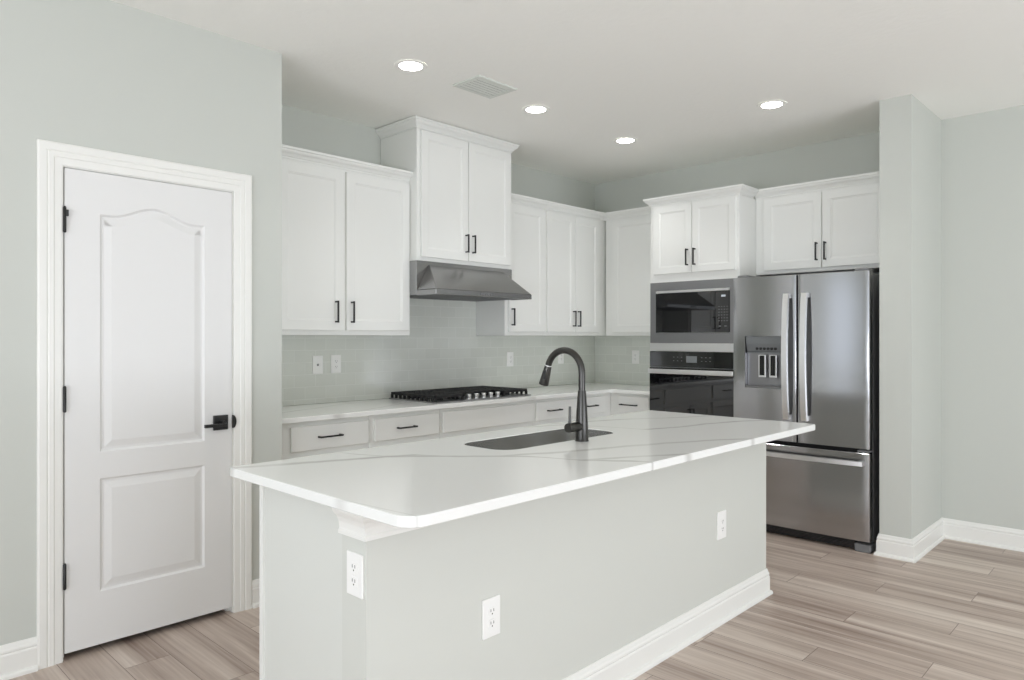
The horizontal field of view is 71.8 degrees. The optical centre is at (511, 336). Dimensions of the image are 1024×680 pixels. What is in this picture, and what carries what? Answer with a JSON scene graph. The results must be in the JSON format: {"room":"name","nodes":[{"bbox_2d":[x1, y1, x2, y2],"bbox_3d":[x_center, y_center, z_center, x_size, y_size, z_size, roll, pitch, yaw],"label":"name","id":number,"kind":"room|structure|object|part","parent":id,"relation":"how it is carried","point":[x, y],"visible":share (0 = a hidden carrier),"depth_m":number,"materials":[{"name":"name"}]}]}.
{"room":"kitchen","nodes":[
{"label":"kitchen","id":0,"kind":"room"},
{"bbox_2d":[0,0,281,645],"bbox_3d":[-3.192,-0.057,2.102,0.742,2.813,5.014,0,0,44],"label":"wall","id":1,"kind":"structure","parent":0,"point":[108,75],"depth_m":3.05,"materials":[{"name":"grey paint"}]},
{"bbox_2d":[0,579,258,679],"bbox_3d":[-2.947,1.284,1.885,0.138,0.133,5.040,0,0,44],"label":"baseboard","id":2,"kind":"structure","parent":1,"relation":"attached to","point":[18,658],"depth_m":2.83,"materials":[{"name":"white paint"}]},
{"bbox_2d":[36,139,251,669],"bbox_3d":[-1.639,0.273,3.225,0.175,2.154,0.909,0,0,44],"label":"door","id":3,"kind":"structure","parent":1,"relation":"in","point":[144,265],"depth_m":3.15,"materials":[{"name":"white paint"}]},
{"bbox_3d":[-1.415,0.415,3.366,0.046,0.026,0.108,0,0,44],"label":"lever","id":4,"kind":"part","parent":3,"relation":"part of","materials":[{"name":"black metal"}]},
{"bbox_3d":[-1.406,0.412,3.414,0.011,0.071,0.071,0,0,44],"label":"handle","id":5,"kind":"part","parent":3,"relation":"part of","materials":[{"name":"black metal"}]},
{"bbox_3d":[-1.359,0.412,3.464,0.014,0.063,0.016,0,0,44],"label":"strike plate","id":6,"kind":"part","parent":3,"relation":"part of","materials":[{"name":"black metal"}]},
{"bbox_2d":[282,105,594,405],"bbox_3d":[-1.303,-0.057,4.694,0.120,2.813,6.170,0,0,44],"label":"wall","id":7,"kind":"structure","parent":0,"point":[303,129],"depth_m":4.88,"materials":[{"name":"grey paint"}]},
{"bbox_2d":[282,144,412,334],"bbox_3d":[-1.186,-0.558,4.453,0.378,1.095,1.152,0,0,44],"label":"upper cabinet","id":8,"kind":"object","parent":7,"relation":"attached to","point":[346,231],"visible":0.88,"depth_m":4.37,"materials":[{"name":"white paint"}]},
{"bbox_3d":[-1.199,-0.534,4.232,0.020,0.986,0.446,0,0,44],"label":"door","id":9,"kind":"part","parent":8,"relation":"part of","materials":[{"name":"white paint"}]},
{"bbox_3d":[-1.069,-0.155,4.328,0.035,0.134,0.010,0,0,44],"label":"handle","id":10,"kind":"part","parent":8,"relation":"part of","materials":[{"name":"black metal"}]},
{"bbox_3d":[-1.074,-1.074,4.345,0.043,0.064,1.152,0,0,44],"label":"crown molding","id":11,"kind":"part","parent":8,"relation":"part of","materials":[{"name":"white paint"}]},
{"bbox_3d":[-0.991,-0.155,4.410,0.035,0.134,0.010,0,0,44],"label":"handle","id":12,"kind":"part","parent":8,"relation":"part of","materials":[{"name":"black metal"}]},
{"bbox_3d":[-0.863,-0.534,4.582,0.020,0.986,0.491,0,0,44],"label":"door","id":13,"kind":"part","parent":8,"relation":"part of","materials":[{"name":"white paint"}]},
{"bbox_2d":[375,115,518,268],"bbox_3d":[-0.447,-0.985,5.164,0.461,0.946,0.996,0,0,44],"label":"upper cabinet","id":14,"kind":"object","parent":7,"relation":"attached to","point":[460,189],"visible":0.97,"depth_m":4.95,"materials":[{"name":"white paint"}]},
{"bbox_3d":[-0.462,-0.962,4.880,0.020,0.848,0.422,0,0,44],"label":"door","id":15,"kind":"part","parent":14,"relation":"part of","materials":[{"name":"white paint"}]},
{"bbox_3d":[-0.451,-1.426,5.168,0.449,0.064,0.996,0,0,44],"label":"crown molding","id":16,"kind":"part","parent":14,"relation":"part of","materials":[{"name":"white paint"}]},
{"bbox_3d":[-0.314,-0.659,4.995,0.035,0.129,0.010,0,0,44],"label":"handle","id":17,"kind":"part","parent":14,"relation":"part of","materials":[{"name":"black metal"}]},
{"bbox_2d":[410,260,531,301],"bbox_3d":[-0.390,-0.394,5.100,0.615,0.234,0.914,0,0,44],"label":"range hood","id":18,"kind":"object","parent":14,"relation":"attached to","point":[428,280],"visible":0.94,"depth_m":4.87,"materials":[{"name":"silver metal"}]},
{"bbox_3d":[-0.164,-0.962,5.191,0.020,0.848,0.428,0,0,44],"label":"door","id":19,"kind":"part","parent":14,"relation":"part of","materials":[{"name":"white paint"}]},
{"bbox_2d":[282,298,650,405],"bbox_3d":[-0.095,-0.037,5.125,1.026,0.945,3.635,0,0,44],"label":"backsplash","id":20,"kind":"structure","parent":7,"relation":"attached to","point":[442,348],"depth_m":5.39,"materials":[{"name":"tile"}]},
{"bbox_2d":[312,356,322,373],"bbox_3d":[-1.267,0.182,4.622,0.014,0.120,0.076,0,0,44],"label":"wall jack plate","id":21,"kind":"object","parent":20,"relation":"attached to","point":[317,361],"visible":1,"depth_m":4.62,"materials":[{"name":"white plastic"}]},
{"bbox_2d":[331,355,340,372],"bbox_3d":[-1.175,0.180,4.722,0.009,0.120,0.076,0,0,44],"label":"wall outlet","id":22,"kind":"object","parent":20,"relation":"attached to","point":[335,359],"visible":1,"depth_m":4.72,"materials":[{"name":"white plastic"}]},
{"bbox_2d":[334,359,337,368],"bbox_3d":[-1.172,0.180,4.720,0.003,0.066,0.033,0,0,44],"label":"socket","id":23,"kind":"object","parent":22,"relation":"attached to","point":[335,360],"depth_m":4.72,"materials":[{"name":"grey plastic"}]},
{"bbox_2d":[507,352,512,366],"bbox_3d":[-0.014,0.187,5.931,0.009,0.120,0.076,0,0,44],"label":"wall outlet","id":24,"kind":"object","parent":20,"relation":"attached to","point":[509,354],"visible":1,"depth_m":5.92,"materials":[{"name":"white plastic"}]},
{"bbox_2d":[558,354,563,363],"bbox_3d":[0.444,0.182,6.409,0.009,0.120,0.076,0,0,44],"label":"wall outlet","id":25,"kind":"object","parent":20,"relation":"attached to","point":[561,356],"visible":0.74,"depth_m":6.41,"materials":[{"name":"white plastic"}]},
{"bbox_2d":[632,351,638,363],"bbox_3d":[1.126,0.184,6.453,0.076,0.120,0.009,0,0,44],"label":"wall outlet","id":26,"kind":"object","parent":20,"relation":"attached to","point":[635,354],"visible":1,"depth_m":6.45,"materials":[{"name":"white plastic"}]},
{"bbox_2d":[476,193,547,335],"bbox_3d":[0.006,-0.558,5.697,0.378,1.095,0.462,0,0,44],"label":"upper cabinet","id":27,"kind":"object","parent":7,"relation":"attached to","point":[500,317],"visible":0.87,"depth_m":5.60,"materials":[{"name":"white paint"}]},
{"bbox_3d":[0.012,-0.155,5.454,0.035,0.134,0.010,0,0,44],"label":"handle","id":28,"kind":"part","parent":27,"relation":"part of","materials":[{"name":"black metal"}]},
{"bbox_3d":[0.117,-0.534,5.604,0.020,0.986,0.415,0,0,44],"label":"door","id":29,"kind":"part","parent":27,"relation":"part of","materials":[{"name":"white paint"}]},
{"bbox_3d":[0.119,-1.074,5.589,0.043,0.064,0.462,0,0,44],"label":"crown molding","id":30,"kind":"part","parent":27,"relation":"part of","materials":[{"name":"white paint"}]},
{"bbox_2d":[544,201,605,335],"bbox_3d":[0.549,-0.558,6.261,0.378,1.095,1.100,0,0,44],"label":"upper cabinet","id":31,"kind":"object","parent":7,"relation":"attached to","point":[575,237],"visible":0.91,"depth_m":6.02,"materials":[{"name":"white paint"}]},
{"bbox_3d":[0.409,-0.534,5.908,0.020,0.986,0.360,0,0,44],"label":"door","id":32,"kind":"part","parent":31,"relation":"part of","materials":[{"name":"white paint"}]},
{"bbox_3d":[0.532,-0.155,5.996,0.035,0.134,0.010,0,0,44],"label":"handle","id":33,"kind":"part","parent":31,"relation":"part of","materials":[{"name":"black metal"}]},
{"bbox_3d":[0.574,-1.074,6.063,0.043,0.064,0.848,0,0,44],"label":"crown molding","id":34,"kind":"part","parent":31,"relation":"part of","materials":[{"name":"white paint"}]},
{"bbox_3d":[0.578,-0.155,6.044,0.035,0.134,0.010,0,0,44],"label":"handle","id":35,"kind":"part","parent":31,"relation":"part of","materials":[{"name":"black metal"}]},
{"bbox_3d":[0.653,-0.534,6.162,0.020,0.986,0.338,0,0,44],"label":"door","id":36,"kind":"part","parent":31,"relation":"part of","materials":[{"name":"white paint"}]},
{"bbox_2d":[9,531,1023,679],"bbox_3d":[0.588,1.400,0.995,7.970,0.100,8.890,0,0,44],"label":"floor","id":37,"kind":"structure","parent":0,"point":[833,611],"depth_m":3.20,"materials":[{"name":"wood"}]},
{"bbox_2d":[282,416,367,459],"bbox_3d":[-1.269,0.908,4.171,0.650,0.884,0.630,0,0,44],"label":"base cabinet","id":38,"kind":"object","parent":37,"relation":"on","point":[303,439],"visible":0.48,"depth_m":3.98,"materials":[{"name":"white paint"}]},
{"bbox_3d":[-1.028,0.560,4.017,0.020,0.135,0.498,0,0,44],"label":"drawer","id":39,"kind":"part","parent":38,"relation":"part of","materials":[{"name":"white paint"}]},
{"bbox_3d":[-1.020,0.557,3.986,0.035,0.010,0.147,0,0,44],"label":"handle","id":40,"kind":"part","parent":38,"relation":"part of","materials":[{"name":"black metal"}]},
{"bbox_2d":[368,409,439,447],"bbox_3d":[-0.858,0.908,4.599,0.650,0.884,0.554,0,0,44],"label":"base cabinet","id":41,"kind":"object","parent":37,"relation":"on","point":[407,427],"visible":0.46,"depth_m":4.38,"materials":[{"name":"white paint"}]},
{"bbox_3d":[-0.651,0.559,4.410,0.020,0.134,0.498,0,0,44],"label":"drawer","id":42,"kind":"part","parent":41,"relation":"part of","materials":[{"name":"white paint"}]},
{"bbox_3d":[-0.646,0.557,4.376,0.035,0.010,0.140,0,0,44],"label":"handle","id":43,"kind":"part","parent":41,"relation":"part of","materials":[{"name":"black metal"}]},
{"bbox_2d":[440,400,532,437],"bbox_3d":[-0.352,0.908,5.126,0.650,0.884,0.902,0,0,44],"label":"base cabinet","id":44,"kind":"object","parent":37,"relation":"on","point":[459,421],"visible":0.23,"depth_m":4.89,"materials":[{"name":"white paint"}]},
{"bbox_2d":[259,443,772,679],"bbox_3d":[0.237,0.908,3.036,0.709,0.884,2.562,0,0,44],"label":"kitchen island","id":45,"kind":"object","parent":37,"relation":"on","point":[611,580],"visible":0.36,"depth_m":2.37,"materials":[{"name":"white paint"}]},
{"bbox_3d":[-0.672,0.855,2.538,0.020,0.730,0.485,0,0,44],"label":"door","id":46,"kind":"part","parent":45,"relation":"part of","materials":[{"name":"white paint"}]},
{"bbox_3d":[-0.635,0.908,2.185,0.482,0.884,0.026,0,0,44],"label":"panel","id":47,"kind":"part","parent":45,"relation":"part of","materials":[{"name":"white paint"}]},
{"bbox_2d":[347,550,363,598],"bbox_3d":[-0.432,0.653,1.947,0.076,0.120,0.009,0,0,44],"label":"wall outlet","id":48,"kind":"object","parent":45,"relation":"attached to","point":[355,561],"visible":1,"depth_m":1.94,"materials":[{"name":"white plastic"}]},
{"bbox_2d":[350,576,357,587],"bbox_3d":[-0.434,0.672,1.945,0.034,0.028,0.003,0,0,44],"label":"socket","id":49,"kind":"object","parent":48,"relation":"attached to","point":[353,579],"depth_m":1.94,"materials":[{"name":"grey plastic"}]},
{"bbox_2d":[350,562,357,572],"bbox_3d":[-0.434,0.633,1.945,0.034,0.028,0.003,0,0,44],"label":"socket","id":50,"kind":"object","parent":48,"relation":"attached to","point":[353,565],"depth_m":1.94,"materials":[{"name":"grey plastic"}]},
{"bbox_2d":[482,594,499,639],"bbox_3d":[-0.066,0.892,2.254,0.009,0.125,0.078,0,0,44],"label":"wall outlet","id":51,"kind":"object","parent":45,"relation":"attached to","point":[490,606],"visible":1,"depth_m":2.25,"materials":[{"name":"white plastic"}]},
{"bbox_2d":[488,618,495,628],"bbox_3d":[-0.063,0.911,2.252,0.003,0.028,0.034,0,0,44],"label":"socket","id":52,"kind":"object","parent":51,"relation":"attached to","point":[491,621],"depth_m":2.25,"materials":[{"name":"grey plastic"}]},
{"bbox_2d":[488,606,495,616],"bbox_3d":[-0.063,0.873,2.252,0.003,0.028,0.034,0,0,44],"label":"socket","id":53,"kind":"object","parent":51,"relation":"attached to","point":[491,609],"depth_m":2.25,"materials":[{"name":"grey plastic"}]},
{"bbox_2d":[230,410,814,527],"bbox_3d":[0.287,0.451,2.958,0.978,0.030,2.562,0,0,44],"label":"island countertop","id":54,"kind":"structure","parent":45,"relation":"on","point":[419,484],"depth_m":2.42,"materials":[{"name":"white stone"}]},
{"bbox_2d":[464,429,611,449],"bbox_3d":[0.134,0.562,3.072,0.283,0.244,0.759,0,0,44],"label":"sink","id":55,"kind":"object","parent":54,"relation":"in","point":[560,435],"visible":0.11,"depth_m":3.22,"materials":[{"name":"silver metal"}]},
{"bbox_2d":[539,347,588,441],"bbox_3d":[0.197,0.239,3.020,0.263,0.394,0.123,0,0,44],"label":"faucet","id":56,"kind":"object","parent":54,"relation":"on","point":[580,427],"visible":1,"depth_m":2.96,"materials":[{"name":"grey metal"}]},
{"bbox_3d":[0.227,0.137,3.036,0.213,0.188,0.029,0,0,44],"label":"spout","id":57,"kind":"part","parent":56,"relation":"part of","materials":[{"name":"grey metal"}]},
{"bbox_3d":[0.238,0.322,2.915,0.012,0.072,0.012,0,0,44],"label":"lever","id":58,"kind":"part","parent":56,"relation":"part of","materials":[{"name":"grey metal"}]},
{"bbox_3d":[0.257,0.374,2.934,0.040,0.040,0.082,0,0,44],"label":"valve handle","id":59,"kind":"part","parent":56,"relation":"part of","materials":[{"name":"grey metal"}]},
{"bbox_3d":[0.429,0.508,2.834,0.154,0.084,2.536,0,0,44],"label":"cap molding","id":60,"kind":"part","parent":45,"relation":"part of","materials":[{"name":"white paint"}]},
{"bbox_3d":[0.271,1.284,3.011,0.606,0.133,2.552,0,0,44],"label":"molding","id":61,"kind":"part","parent":45,"relation":"part of","materials":[{"name":"white paint"}]},
{"bbox_2d":[717,510,725,539],"bbox_3d":[0.997,0.892,3.361,0.009,0.130,0.085,0,0,44],"label":"wall outlet","id":62,"kind":"object","parent":45,"relation":"attached to","point":[721,516],"visible":1,"depth_m":3.35,"materials":[{"name":"white plastic"}]},
{"bbox_2d":[721,518,723,531],"bbox_3d":[0.999,0.892,3.358,0.003,0.066,0.033,0,0,44],"label":"socket","id":63,"kind":"object","parent":62,"relation":"attached to","point":[722,519],"depth_m":3.36,"materials":[{"name":"grey plastic"}]},
{"bbox_2d":[533,396,576,425],"bbox_3d":[0.157,0.908,5.657,0.650,0.884,0.566,0,0,44],"label":"drawer","id":64,"kind":"object","parent":37,"relation":"on","point":[553,410],"visible":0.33,"depth_m":5.41,"materials":[{"name":"white paint"}]},
{"bbox_2d":[586,393,610,417],"bbox_3d":[0.691,0.908,6.213,0.650,0.884,0.972,0,0,44],"label":"drawer","id":65,"kind":"object","parent":37,"relation":"on","point":[598,405],"visible":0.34,"depth_m":5.83,"materials":[{"name":"white paint"}]},
{"bbox_2d":[282,382,649,423],"bbox_3d":[-0.095,0.451,5.124,1.024,0.029,3.632,0,0,44],"label":"countertop","id":66,"kind":"structure","parent":65,"relation":"on","point":[360,408],"depth_m":4.57,"materials":[{"name":"white stone"}]},
{"bbox_2d":[389,386,530,403],"bbox_3d":[-0.362,0.411,5.125,0.522,0.050,0.915,0,0,44],"label":"gas cooktop","id":67,"kind":"object","parent":66,"relation":"in","point":[443,395],"visible":1,"depth_m":4.98,"materials":[{"name":"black metal"}]},
{"bbox_3d":[0.665,0.557,5.782,0.020,0.138,0.286,0,0,44],"label":"drawer","id":68,"kind":"part","parent":65,"relation":"part of","materials":[{"name":"white paint"}]},
{"bbox_2d":[611,393,649,414],"bbox_3d":[1.163,0.908,6.004,0.427,0.884,0.620,0,0,44],"label":"drawer","id":69,"kind":"object","parent":37,"relation":"on","point":[621,403],"visible":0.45,"depth_m":5.82,"materials":[{"name":"white paint"}]},
{"bbox_3d":[0.998,0.557,5.796,0.292,0.138,0.020,0,0,44],"label":"drawer","id":70,"kind":"part","parent":69,"relation":"part of","materials":[{"name":"white paint"}]},
{"bbox_2d":[643,184,762,368],"bbox_3d":[1.569,0.128,5.575,0.836,2.444,0.678,0,0,44],"label":"tall cabinet","id":71,"kind":"object","parent":37,"relation":"on","point":[708,237],"visible":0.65,"depth_m":5.30,"materials":[{"name":"white paint"}]},
{"bbox_3d":[1.244,-0.755,5.479,0.332,0.530,0.020,0,0,44],"label":"door","id":72,"kind":"part","parent":71,"relation":"part of","materials":[{"name":"white paint"}]},
{"bbox_2d":[648,343,733,416],"bbox_3d":[1.348,0.450,5.344,0.738,0.801,0.070,0,0,44],"label":"wall oven","id":73,"kind":"object","parent":71,"relation":"in","point":[693,389],"visible":0.75,"depth_m":5.34,"materials":[{"name":"black metal"}]},
{"bbox_3d":[1.340,0.266,5.336,0.714,0.036,0.047,0,0,44],"label":"handle","id":74,"kind":"part","parent":73,"relation":"part of","materials":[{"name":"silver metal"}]},
{"bbox_3d":[1.365,0.080,5.361,0.738,0.061,0.022,0,0,44],"label":"trim","id":75,"kind":"part","parent":73,"relation":"part of","materials":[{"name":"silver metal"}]},
{"bbox_3d":[1.364,0.513,5.361,0.738,0.554,0.024,0,0,44],"label":"door","id":76,"kind":"part","parent":73,"relation":"part of","materials":[{"name":"black glass"}]},
{"bbox_3d":[1.365,0.172,5.362,0.738,0.120,0.020,0,0,44],"label":"control panel","id":77,"kind":"part","parent":73,"relation":"part of","materials":[{"name":"black glass"}]},
{"bbox_2d":[650,278,733,342],"bbox_3d":[1.366,-0.190,5.362,0.738,0.473,0.019,0,0,44],"label":"microwave","id":78,"kind":"object","parent":71,"relation":"in","point":[676,316],"visible":0.98,"depth_m":5.36,"materials":[{"name":"silver metal"}]},
{"bbox_3d":[1.323,-0.187,5.405,0.509,0.306,0.017,0,0,44],"label":"door","id":79,"kind":"part","parent":78,"relation":"part of","materials":[{"name":"black glass"}]},
{"bbox_3d":[1.547,-0.187,5.190,0.109,0.306,0.017,0,0,44],"label":"control panel","id":80,"kind":"part","parent":78,"relation":"part of","materials":[{"name":"black glass"}]},
{"bbox_3d":[1.368,-0.607,5.323,0.010,0.127,0.035,0,0,44],"label":"handle","id":81,"kind":"part","parent":71,"relation":"part of","materials":[{"name":"black metal"}]},
{"bbox_3d":[1.445,-1.062,5.445,0.836,0.064,0.296,0,0,44],"label":"crown molding","id":82,"kind":"part","parent":71,"relation":"part of","materials":[{"name":"white paint"}]},
{"bbox_3d":[1.494,-0.755,5.239,0.349,0.530,0.020,0,0,44],"label":"door","id":83,"kind":"part","parent":71,"relation":"part of","materials":[{"name":"white paint"}]},
{"bbox_2d":[734,268,878,553],"bbox_3d":[2.120,0.458,4.942,0.905,1.784,0.802,0,0,44],"label":"refrigerator","id":84,"kind":"object","parent":37,"relation":"on","point":[806,346],"visible":0.85,"depth_m":4.60,"materials":[{"name":"grey metal"}]},
{"bbox_3d":[1.743,0.055,4.884,0.254,0.114,0.038,0,0,44],"label":"dispenser panel","id":85,"kind":"part","parent":84,"relation":"part of","materials":[{"name":"grey metal"}]},
{"bbox_3d":[1.747,0.143,4.880,0.453,1.118,0.062,0,0,44],"label":"fridge door","id":86,"kind":"part","parent":84,"relation":"part of","materials":[{"name":"silver metal"}]},
{"bbox_3d":[1.826,0.130,4.719,0.044,0.840,0.073,0,0,44],"label":"handle","id":87,"kind":"part","parent":84,"relation":"part of","materials":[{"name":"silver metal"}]},
{"bbox_3d":[1.913,0.130,4.636,0.044,0.840,0.073,0,0,44],"label":"handle","id":88,"kind":"part","parent":84,"relation":"part of","materials":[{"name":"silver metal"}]},
{"bbox_3d":[1.911,1.004,4.723,0.905,0.552,0.062,0,0,44],"label":"freezer drawer","id":89,"kind":"part","parent":84,"relation":"part of","materials":[{"name":"silver metal"}]},
{"bbox_3d":[2.077,0.143,4.564,0.444,1.118,0.062,0,0,44],"label":"fridge door","id":90,"kind":"part","parent":84,"relation":"part of","materials":[{"name":"silver metal"}]},
{"bbox_2d":[111,0,1023,184],"bbox_3d":[0.588,-1.513,0.995,7.970,0.100,8.890,0,0,44],"label":"ceiling","id":91,"kind":"structure","parent":0,"point":[687,80],"depth_m":3.83,"materials":[{"name":"white paint"}]},
{"bbox_2d":[394,59,426,71],"bbox_3d":[-0.546,-1.460,3.816,0.178,0.004,0.178,0,0,44],"label":"recessed light","id":92,"kind":"object","parent":91,"relation":"in","point":[407,65],"visible":1,"depth_m":3.81,"materials":[{"name":"white paint"}]},
{"bbox_2d":[453,75,516,98],"bbox_3d":[-0.157,-1.458,4.131,0.223,0.010,0.305,0,0,44],"label":"ceiling vent","id":93,"kind":"object","parent":91,"relation":"in","point":[481,85],"visible":1,"depth_m":4.12,"materials":[{"name":"white metal"}]},
{"bbox_2d":[522,105,549,113],"bbox_3d":[0.153,-1.460,4.545,0.178,0.004,0.178,0,0,44],"label":"recessed light","id":94,"kind":"object","parent":91,"relation":"in","point":[531,109],"visible":1,"depth_m":4.54,"materials":[{"name":"white paint"}]},
{"bbox_2d":[614,137,637,143],"bbox_3d":[0.845,-1.460,5.266,0.178,0.004,0.178,0,0,44],"label":"recessed light","id":95,"kind":"object","parent":91,"relation":"in","point":[624,140],"visible":1,"depth_m":5.26,"materials":[{"name":"white paint"}]},
{"bbox_2d":[757,100,786,108],"bbox_3d":[1.636,-1.460,4.454,0.178,0.004,0.178,0,0,44],"label":"recessed light","id":96,"kind":"object","parent":91,"relation":"in","point":[771,104],"visible":1,"depth_m":4.44,"materials":[{"name":"white paint"}]},
{"bbox_2d":[595,105,1023,529],"bbox_3d":[3.667,-0.057,4.118,7.850,2.813,0.120,0,0,44],"label":"wall","id":97,"kind":"structure","parent":0,"point":[983,153],"depth_m":4.65,"materials":[{"name":"grey paint"}]},
{"bbox_2d":[604,206,650,335],"bbox_3d":[1.151,-0.558,6.212,0.732,1.095,0.336,0,0,44],"label":"upper cabinet","id":98,"kind":"object","parent":97,"relation":"attached to","point":[628,240],"visible":0.56,"depth_m":6.15,"materials":[{"name":"white paint"}]},
{"bbox_3d":[1.050,-1.074,6.107,0.732,0.064,0.043,0,0,44],"label":"crown molding","id":99,"kind":"part","parent":98,"relation":"part of","materials":[{"name":"white paint"}]},
{"bbox_2d":[755,171,878,275],"bbox_3d":[2.277,-0.778,5.078,0.956,0.632,0.415,0,0,44],"label":"upper cabinet","id":100,"kind":"object","parent":97,"relation":"attached to","point":[833,226],"visible":0.85,"depth_m":4.96,"materials":[{"name":"white paint"}]},
{"bbox_3d":[2.020,-0.753,5.099,0.414,0.530,0.020,0,0,44],"label":"door","id":101,"kind":"part","parent":100,"relation":"part of","materials":[{"name":"white paint"}]},
{"bbox_3d":[2.129,-0.601,4.956,0.010,0.127,0.035,0,0,44],"label":"handle","id":102,"kind":"part","parent":100,"relation":"part of","materials":[{"name":"black metal"}]},
{"bbox_3d":[2.157,-1.062,4.952,0.956,0.064,0.043,0,0,44],"label":"crown molding","id":103,"kind":"part","parent":100,"relation":"part of","materials":[{"name":"white paint"}]},
{"bbox_3d":[2.172,-0.601,4.916,0.010,0.127,0.035,0,0,44],"label":"handle","id":104,"kind":"part","parent":100,"relation":"part of","materials":[{"name":"black metal"}]},
{"bbox_3d":[2.324,-0.753,4.808,0.416,0.530,0.020,0,0,44],"label":"door","id":105,"kind":"part","parent":100,"relation":"part of","materials":[{"name":"white paint"}]},
{"bbox_2d":[874,517,1023,562],"bbox_3d":[4.305,1.284,2.911,5.018,0.133,0.739,0,0,44],"label":"baseboard","id":106,"kind":"structure","parent":97,"relation":"attached to","point":[912,550],"depth_m":4.51,"materials":[{"name":"white paint"}]},
{"bbox_2d":[879,94,941,538],"bbox_3d":[2.586,-0.057,4.577,0.178,2.813,0.713,0,0,44],"label":"wall","id":107,"kind":"structure","parent":0,"point":[910,133],"depth_m":4.36,"materials":[{"name":"grey paint"}]}
]}

